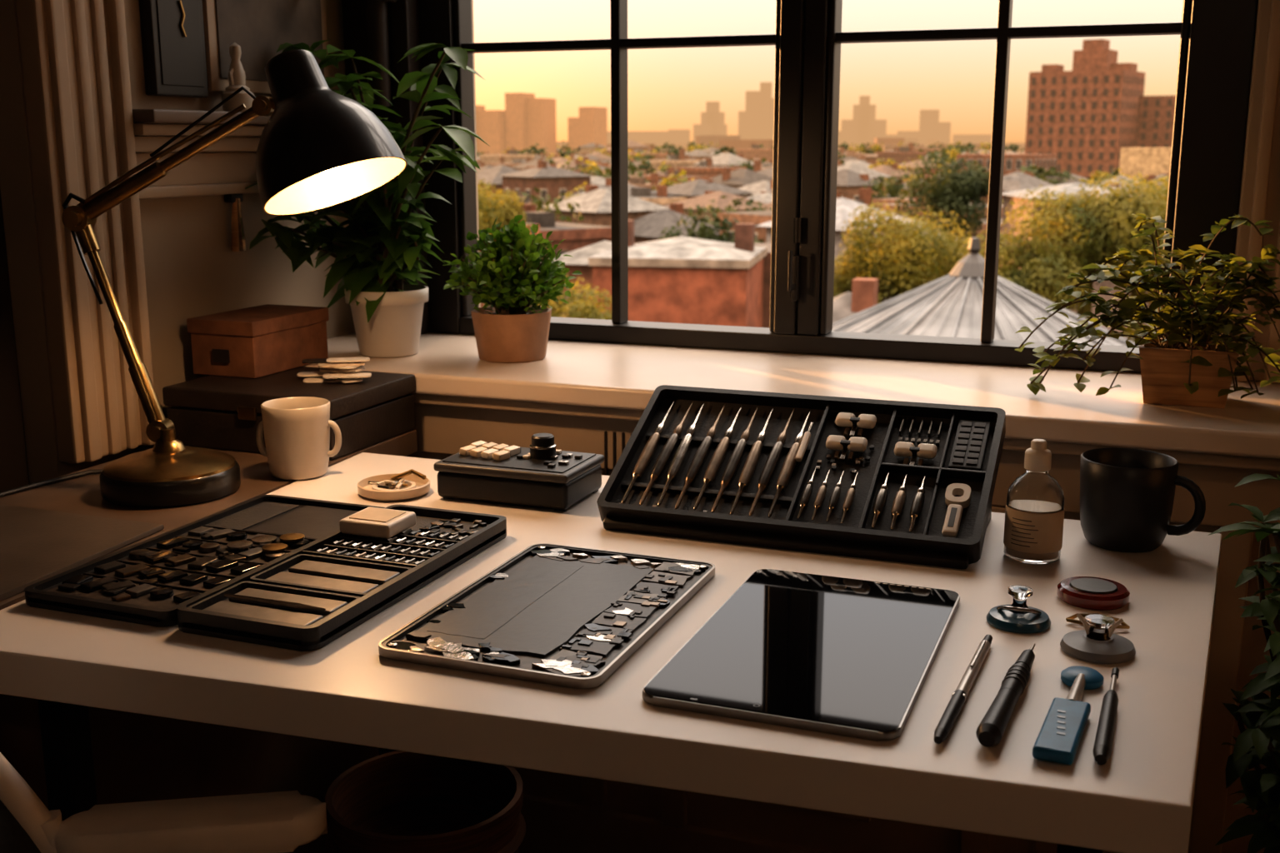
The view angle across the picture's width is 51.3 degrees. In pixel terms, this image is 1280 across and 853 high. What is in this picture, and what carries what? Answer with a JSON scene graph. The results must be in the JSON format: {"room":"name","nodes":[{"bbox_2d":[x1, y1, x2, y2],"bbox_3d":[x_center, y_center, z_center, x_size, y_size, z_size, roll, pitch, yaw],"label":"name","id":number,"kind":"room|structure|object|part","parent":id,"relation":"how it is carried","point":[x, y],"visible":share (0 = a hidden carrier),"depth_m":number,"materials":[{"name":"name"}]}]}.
{"room":"electronics workshop","nodes":[
{"label":"electronics workshop","id":0,"kind":"room"},
{"bbox_2d":[0,0,355,484],"bbox_3d":[-1.351,-0.218,0.448,0.120,2.600,4.770,5,13,21],"label":"wall","id":1,"kind":"structure","parent":0,"point":[192,270],"depth_m":1.98,"materials":[{"name":"beige paint"}]},
{"bbox_2d":[0,190,29,492],"bbox_3d":[-1.004,-0.152,1.336,0.093,2.097,0.943,5,13,21],"label":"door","id":2,"kind":"structure","parent":1,"relation":"in","point":[13,462],"depth_m":1.79,"materials":[{"name":"brown wood"}]},
{"bbox_2d":[15,0,155,464],"bbox_3d":[-0.940,-0.295,1.281,0.050,2.399,1.235,5,13,21],"label":"curtain","id":3,"kind":"object","parent":1,"relation":"attached to","point":[74,55],"depth_m":1.78,"materials":[{"name":"fabric"}]},
{"bbox_2d":[139,0,208,97],"bbox_3d":[-0.678,-0.582,1.944,0.028,0.195,0.114,5,13,21],"label":"picture frame","id":4,"kind":"object","parent":1,"relation":"attached to","point":[172,31],"visible":1,"depth_m":1.93,"materials":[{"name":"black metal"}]},
{"bbox_2d":[132,109,270,199],"bbox_3d":[-0.603,-0.431,2.101,0.080,0.124,0.552,5,13,21],"label":"wall shelf","id":5,"kind":"object","parent":1,"relation":"attached to","point":[228,166],"visible":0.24,"depth_m":1.98,"materials":[{"name":"paint"}]},
{"bbox_2d":[224,193,246,251],"bbox_3d":[-0.640,-0.323,2.110,0.018,0.090,0.032,5,13,21],"label":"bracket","id":6,"kind":"object","parent":5,"relation":"hanging from","point":[238,240],"visible":0.91,"depth_m":2.10,"materials":[{"name":"brown wood"}]},
{"bbox_2d":[221,42,254,111],"bbox_3d":[-0.617,-0.535,2.042,0.048,0.104,0.048,5,13,21],"label":"figurine","id":7,"kind":"object","parent":5,"relation":"on","point":[237,77],"visible":0.84,"depth_m":2.03,"materials":[{"name":"white ceramic"}]},
{"bbox_2d":[202,0,329,94],"bbox_3d":[-0.600,-0.641,2.152,0.019,0.205,0.315,5,13,21],"label":"picture frame","id":8,"kind":"object","parent":1,"relation":"attached to","point":[259,27],"visible":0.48,"depth_m":2.11,"materials":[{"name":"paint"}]},
{"bbox_2d":[364,0,397,106],"bbox_3d":[-0.484,-1.166,2.152,0.097,1.260,0.147,5,13,21],"label":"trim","id":9,"kind":"structure","parent":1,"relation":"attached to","point":[377,26],"depth_m":2.29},
{"bbox_2d":[471,0,480,307],"bbox_3d":[0.962,-0.544,1.970,3.075,2.600,0.200,5,13,21],"label":"window frame","id":10,"kind":"structure","parent":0,"point":[472,27],"depth_m":2.57,"materials":[{"name":"beige paint"}]},
{"bbox_2d":[341,0,429,334],"bbox_3d":[-0.455,-1.037,2.279,0.141,1.764,0.065,5,13,21],"label":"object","id":11,"kind":"structure","parent":10,"relation":"attached to","point":[403,15],"depth_m":2.34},
{"bbox_2d":[302,332,1279,471],"bbox_3d":[0.851,-0.005,1.793,3.075,0.051,0.413,5,13,21],"label":"windowsill","id":12,"kind":"structure","parent":10,"relation":"attached to","point":[602,380],"depth_m":1.94,"materials":[{"name":"paint"}]},
{"bbox_2d":[245,40,489,358],"bbox_3d":[-0.391,-0.361,2.124,0.437,0.505,0.306,5,13,21],"label":"potted plant","id":13,"kind":"object","parent":12,"relation":"on","point":[387,312],"visible":0.78,"depth_m":2.12,"materials":[{"name":"green plant"}]},
{"bbox_2d":[443,215,582,363],"bbox_3d":[-0.208,-0.225,2.142,0.214,0.231,0.219,-2,12,-10],"label":"boxwood","id":14,"kind":"object","parent":12,"relation":"on","point":[508,277],"visible":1,"depth_m":2.11,"materials":[{"name":"plant"}]},
{"bbox_2d":[1015,213,1279,408],"bbox_3d":[0.701,-0.158,1.781,0.369,0.251,0.193,1,12,7],"label":"potted plant","id":15,"kind":"object","parent":12,"relation":"on","point":[1193,366],"visible":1,"depth_m":1.77,"materials":[{"name":"green plant"}]},
{"bbox_2d":[418,0,1258,373],"bbox_3d":[0.239,-0.869,2.066,1.352,1.524,0.120,5,13,21],"label":"window","id":16,"kind":"structure","parent":10,"relation":"in","point":[1217,37],"depth_m":2.14,"materials":[{"name":"black paint"}]},
{"bbox_2d":[1229,0,1279,384],"bbox_3d":[0.267,-0.932,2.027,1.470,1.664,0.045,5,13,21],"label":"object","id":17,"kind":"structure","parent":10,"relation":"attached to","point":[1260,188],"depth_m":1.89,"materials":[{"name":"paint"}]},
{"bbox_3d":[0.139,1.222,0.168,3.315,0.100,4.770,5,13,21],"label":"floor","id":18,"kind":"structure","parent":0,"visible":0},
{"bbox_2d":[0,752,327,852],"bbox_3d":[-0.355,0.561,0.881,0.648,0.892,0.574,-2,12,-9],"label":"office chair","id":19,"kind":"object","parent":18,"relation":"on","point":[279,822],"visible":1,"depth_m":1.08,"materials":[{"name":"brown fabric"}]},
{"bbox_3d":[-0.529,0.333,0.806,0.296,0.414,0.546,-2,12,-9],"label":"backrest","id":20,"kind":"part","parent":19,"relation":"part of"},
{"bbox_2d":[0,430,417,852],"bbox_3d":[-0.705,0.485,1.578,0.350,0.749,1.302,4,13,18],"label":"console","id":21,"kind":"object","parent":18,"relation":"on","point":[137,757],"visible":0.24,"depth_m":1.63},
{"bbox_2d":[0,469,103,497],"bbox_3d":[-0.735,0.069,1.711,0.207,0.008,0.067,-9,15,-36],"label":"power cable","id":22,"kind":"object","parent":21,"relation":"on","point":[98,471],"visible":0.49,"depth_m":1.71,"materials":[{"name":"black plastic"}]},
{"bbox_2d":[0,504,164,601],"bbox_3d":[-0.756,0.159,1.297,0.330,0.006,0.560,5,13,21],"label":"desk mat","id":23,"kind":"object","parent":21,"relation":"on","point":[37,545],"visible":0.88,"depth_m":1.44,"materials":[{"name":"brown leather"}]},
{"bbox_2d":[61,49,407,508],"bbox_3d":[-0.500,-0.181,1.618,0.439,0.537,0.177,0,12,-2],"label":"desk lamp","id":24,"kind":"object","parent":21,"relation":"on","point":[319,147],"visible":1,"depth_m":1.61,"materials":[{"name":"black metal"}]},
{"bbox_2d":[162,366,415,460],"bbox_3d":[-0.513,-0.026,1.972,0.286,0.086,0.230,5,13,21],"label":"case","id":25,"kind":"object","parent":21,"relation":"on","point":[222,412],"visible":0.79,"depth_m":1.90,"materials":[{"name":"black leather"}]},
{"bbox_2d":[186,304,329,378],"bbox_3d":[-0.589,-0.135,2.071,0.119,0.084,0.198,5,13,21],"label":"wooden box","id":26,"kind":"object","parent":25,"relation":"on","point":[256,342],"visible":0.98,"depth_m":2.00,"materials":[{"name":"brown wood"}]},
{"bbox_2d":[296,357,371,383],"bbox_3d":[-0.447,-0.085,1.968,0.128,0.030,0.090,5,13,21],"label":"sample","id":27,"kind":"object","parent":25,"relation":"on","point":[335,369],"visible":1,"depth_m":1.95,"materials":[{"name":"white plastic"}]},
{"bbox_2d":[255,396,341,480],"bbox_3d":[-0.449,0.016,1.748,0.088,0.096,0.088,-11,16,-41],"label":"ceramic mug","id":28,"kind":"object","parent":21,"relation":"on","point":[296,429],"visible":1,"depth_m":1.72,"materials":[{"name":"white ceramic"}]},
{"bbox_2d":[325,750,525,852],"bbox_3d":[-0.278,0.645,1.760,0.258,0.360,0.258,5,13,21],"label":"storage basket","id":29,"kind":"object","parent":18,"relation":"on","point":[397,802],"visible":0.93,"depth_m":1.81,"materials":[{"name":"leather"}]},
{"bbox_2d":[0,452,1221,852],"bbox_3d":[-0.008,0.519,1.422,1.122,0.749,0.770,5,13,21],"label":"desk","id":30,"kind":"object","parent":18,"relation":"on","point":[1141,801],"visible":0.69,"depth_m":1.08,"materials":[{"name":"laminate"}]},
{"bbox_2d":[24,495,506,651],"bbox_3d":[-0.366,0.128,1.372,0.330,0.035,0.380,5,13,21],"label":"tray","id":31,"kind":"object","parent":30,"relation":"on","point":[299,574],"visible":1,"depth_m":1.32,"materials":[{"name":"black plastic"}]},
{"bbox_2d":[357,469,430,501],"bbox_3d":[-0.307,0.071,1.664,0.090,0.025,0.090,5,13,21],"label":"dish","id":32,"kind":"object","parent":30,"relation":"on","point":[411,484],"visible":1,"depth_m":1.66,"materials":[{"name":"beige ceramic"}]},
{"bbox_2d":[433,433,604,511],"bbox_3d":[-0.148,0.048,1.650,0.179,0.076,0.119,5,13,21],"label":"device box","id":33,"kind":"object","parent":30,"relation":"on","point":[541,475],"visible":1,"depth_m":1.61,"materials":[{"name":"black plastic"}]},
{"bbox_2d":[378,543,714,689],"bbox_3d":[-0.074,0.168,1.246,0.206,0.010,0.325,5,13,21],"label":"tablet","id":34,"kind":"object","parent":30,"relation":"on","point":[569,617],"visible":1,"depth_m":1.21,"materials":[{"name":"silver metal"}]},
{"bbox_2d":[596,385,1005,569],"bbox_3d":[0.185,0.047,1.522,0.425,0.132,0.221,5,13,21],"label":"tool case","id":35,"kind":"object","parent":30,"relation":"on","point":[911,482],"visible":1,"depth_m":1.51,"materials":[{"name":"black plastic"}]},
{"bbox_2d":[642,569,959,741],"bbox_3d":[0.153,0.187,1.160,0.204,0.008,0.338,5,13,21],"label":"tablet computer","id":36,"kind":"object","parent":30,"relation":"on","point":[854,658],"visible":1,"depth_m":1.12,"materials":[{"name":"glass"}]},
{"bbox_2d":[934,635,992,744],"bbox_3d":[0.261,0.205,1.066,0.011,0.012,0.226,5,13,23],"label":"ballpoint pen","id":37,"kind":"object","parent":30,"relation":"on","point":[949,717],"visible":1,"depth_m":1.04,"materials":[{"name":"black plastic"}]},
{"bbox_2d":[975,643,1034,747],"bbox_3d":[0.293,0.205,1.048,0.018,0.018,0.204,6,13,25],"label":"screwdriver","id":38,"kind":"object","parent":30,"relation":"on","point":[991,730],"visible":1,"depth_m":1.01,"materials":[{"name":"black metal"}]},
{"bbox_2d":[986,585,1050,634],"bbox_3d":[0.345,0.163,1.214,0.057,0.033,0.057,5,13,21],"label":"cup","id":39,"kind":"object","parent":30,"relation":"on","point":[1017,617],"visible":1,"depth_m":1.20,"materials":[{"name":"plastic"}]},
{"bbox_2d":[1003,439,1064,564],"bbox_3d":[0.415,0.076,1.399,0.060,0.126,0.060,5,13,21],"label":"dropper bottle","id":40,"kind":"object","parent":30,"relation":"on","point":[1033,524],"visible":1,"depth_m":1.38,"materials":[{"name":"clear glass"}]},
{"bbox_2d":[1032,665,1104,764],"bbox_3d":[0.327,0.216,1.017,0.033,0.012,0.178,6,13,25],"label":"tool","id":41,"kind":"object","parent":30,"relation":"on","point":[1059,737],"visible":1,"depth_m":0.99,"materials":[{"name":"blue plastic"}]},
{"bbox_2d":[1056,576,1129,610],"bbox_3d":[0.434,0.159,1.278,0.066,0.014,0.066,5,13,21],"label":"disc","id":42,"kind":"object","parent":30,"relation":"on","point":[1086,592],"visible":1,"depth_m":1.26,"materials":[{"name":"red plastic"}]},
{"bbox_2d":[1060,613,1135,664],"bbox_3d":[0.394,0.178,1.146,0.062,0.031,0.062,5,13,21],"label":"cup","id":43,"kind":"object","parent":30,"relation":"on","point":[1095,644],"visible":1,"depth_m":1.14,"materials":[{"name":"grey rubber"}]},
{"bbox_2d":[1065,613,1129,629],"bbox_3d":[0.415,0.176,1.209,0.055,0.007,0.023,5,13,21],"label":"clip","id":44,"kind":"object","parent":43,"relation":"on","point":[1071,619],"visible":0.46,"depth_m":1.21,"materials":[{"name":"gold metal"}]},
{"bbox_2d":[1092,667,1119,765],"bbox_3d":[0.355,0.216,1.011,0.012,0.012,0.174,5,13,22],"label":"screwdriver","id":45,"kind":"object","parent":30,"relation":"on","point":[1102,747],"visible":1,"depth_m":0.98,"materials":[{"name":"black plastic"}]},
{"bbox_2d":[1080,448,1205,552],"bbox_3d":[0.531,0.082,1.442,0.100,0.096,0.117,-5,13,-21],"label":"coffee mug","id":46,"kind":"object","parent":30,"relation":"on","point":[1127,495],"visible":1,"depth_m":1.41,"materials":[{"name":"grey ceramic"}]},
{"bbox_2d":[406,403,1279,852],"bbox_3d":[0.856,0.398,1.901,3.079,0.784,0.366,5,13,21],"label":"wall","id":47,"kind":"structure","parent":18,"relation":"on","point":[562,813],"depth_m":1.98,"materials":[{"name":"paint"}]},
{"bbox_2d":[1207,473,1279,852],"bbox_3d":[0.731,0.472,1.315,0.384,0.884,0.337,5,13,21],"label":"floor plant","id":48,"kind":"object","parent":18,"relation":"on","point":[1259,743],"visible":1,"depth_m":1.28,"materials":[{"name":"green plant"}]},
{"label":"outside","id":49,"kind":"structure","parent":0,"visible":0},
{"label":"ground","id":50,"kind":"structure","parent":49,"visible":0},
{"bbox_2d":[477,179,532,306],"bbox_3d":[-8.710,-6.759,67.051,6.788,11.547,9.726,5,13,21],"label":"leafy tree","id":51,"kind":"object","parent":50,"relation":"on","point":[489,209],"visible":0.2,"depth_m":66.10,"materials":[{"name":"leaf"},{"name":"bark"}]},
{"bbox_2d":[536,274,611,319],"bbox_3d":[-1.927,-0.515,44.556,3.876,8.740,6.845,-6,14,-28],"label":"leafy tree","id":52,"kind":"object","parent":50,"relation":"on","point":[587,310],"visible":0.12,"depth_m":44.37,"materials":[{"name":"green plant"}]},
{"bbox_2d":[540,220,771,328],"bbox_3d":[1.038,-5.586,65.983,14.156,9.700,18.205,2,12,11],"label":"brick house","id":53,"kind":"structure","parent":50,"relation":"on","point":[687,280],"depth_m":56.77,"materials":[{"name":"red brick"}]},
{"bbox_2d":[475,82,991,154],"bbox_3d":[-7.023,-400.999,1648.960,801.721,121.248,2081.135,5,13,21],"label":"skyline","id":54,"kind":"object","parent":50,"relation":"on","point":[527,121],"visible":0.56,"depth_m":2447.48},
{"bbox_2d":[476,140,1161,243],"bbox_3d":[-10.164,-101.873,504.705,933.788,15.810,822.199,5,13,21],"label":"trees","id":55,"kind":"object","parent":50,"relation":"on","point":[892,188],"visible":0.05,"depth_m":162.04,"materials":[{"name":"green plant"}]},
{"bbox_2d":[476,134,1169,307],"bbox_3d":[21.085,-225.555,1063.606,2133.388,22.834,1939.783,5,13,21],"label":"city buildings","id":56,"kind":"structure","parent":50,"relation":"on","point":[652,211],"depth_m":178.97},
{"bbox_2d":[501,141,1168,219],"bbox_3d":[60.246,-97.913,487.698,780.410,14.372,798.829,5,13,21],"label":"trees","id":57,"kind":"object","parent":50,"relation":"on","point":[953,153],"visible":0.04,"depth_m":270.51,"materials":[{"name":"leaf"},{"name":"bark"}]},
{"bbox_2d":[755,197,920,301],"bbox_3d":[11.825,-8.540,79.083,8.716,10.000,10.509,5,13,21],"label":"house","id":58,"kind":"structure","parent":50,"relation":"on","point":[844,207],"depth_m":76.41,"materials":[{"name":"white"}]},
{"bbox_2d":[832,277,878,323],"bbox_3d":[6.807,-0.550,44.335,4.500,8.900,6.000,2,12,9],"label":"house","id":59,"kind":"structure","parent":50,"relation":"on","point":[863,296],"depth_m":42.30,"materials":[{"name":"orange brick"}]},
{"bbox_2d":[833,201,980,304],"bbox_3d":[10.572,-3.733,54.473,7.675,10.887,6.812,5,13,21],"label":"leafy tree","id":60,"kind":"object","parent":50,"relation":"on","point":[907,261],"visible":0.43,"depth_m":52.30,"materials":[{"name":"leaf"},{"name":"bark"}]},
{"bbox_2d":[894,150,989,239],"bbox_3d":[20.275,-12.053,89.357,6.273,12.576,6.433,5,13,21],"label":"leafy tree","id":61,"kind":"object","parent":50,"relation":"on","point":[963,188],"visible":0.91,"depth_m":87.01,"materials":[{"name":"green plant"}]},
{"bbox_2d":[831,237,1139,346],"bbox_3d":[7.742,1.010,31.967,14.800,11.020,14.800,5,13,21],"label":"roof","id":62,"kind":"structure","parent":50,"relation":"on","point":[950,305],"depth_m":29.95,"materials":[{"name":"grey metal"}]},
{"bbox_2d":[953,168,1169,342],"bbox_3d":[17.286,-3.366,49.551,12.418,12.227,7.212,-1,12,-4],"label":"leafy tree","id":63,"kind":"object","parent":50,"relation":"on","point":[1106,226],"visible":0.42,"depth_m":47.09,"materials":[{"name":"leaf"},{"name":"bark"}]},
{"bbox_2d":[956,39,1175,181],"bbox_3d":[97.105,-57.559,251.953,63.881,33.600,83.987,5,13,21],"label":"apartment tower","id":64,"kind":"structure","parent":50,"relation":"on","point":[1097,115],"depth_m":271.33,"materials":[{"name":"brown brick"}]},
{"bbox_2d":[1000,182,1150,339],"bbox_3d":[26.125,-9.300,80.725,10.254,10.800,10.254,5,13,21],"label":"house","id":65,"kind":"structure","parent":50,"relation":"on","point":[1010,196],"depth_m":78.17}
]}

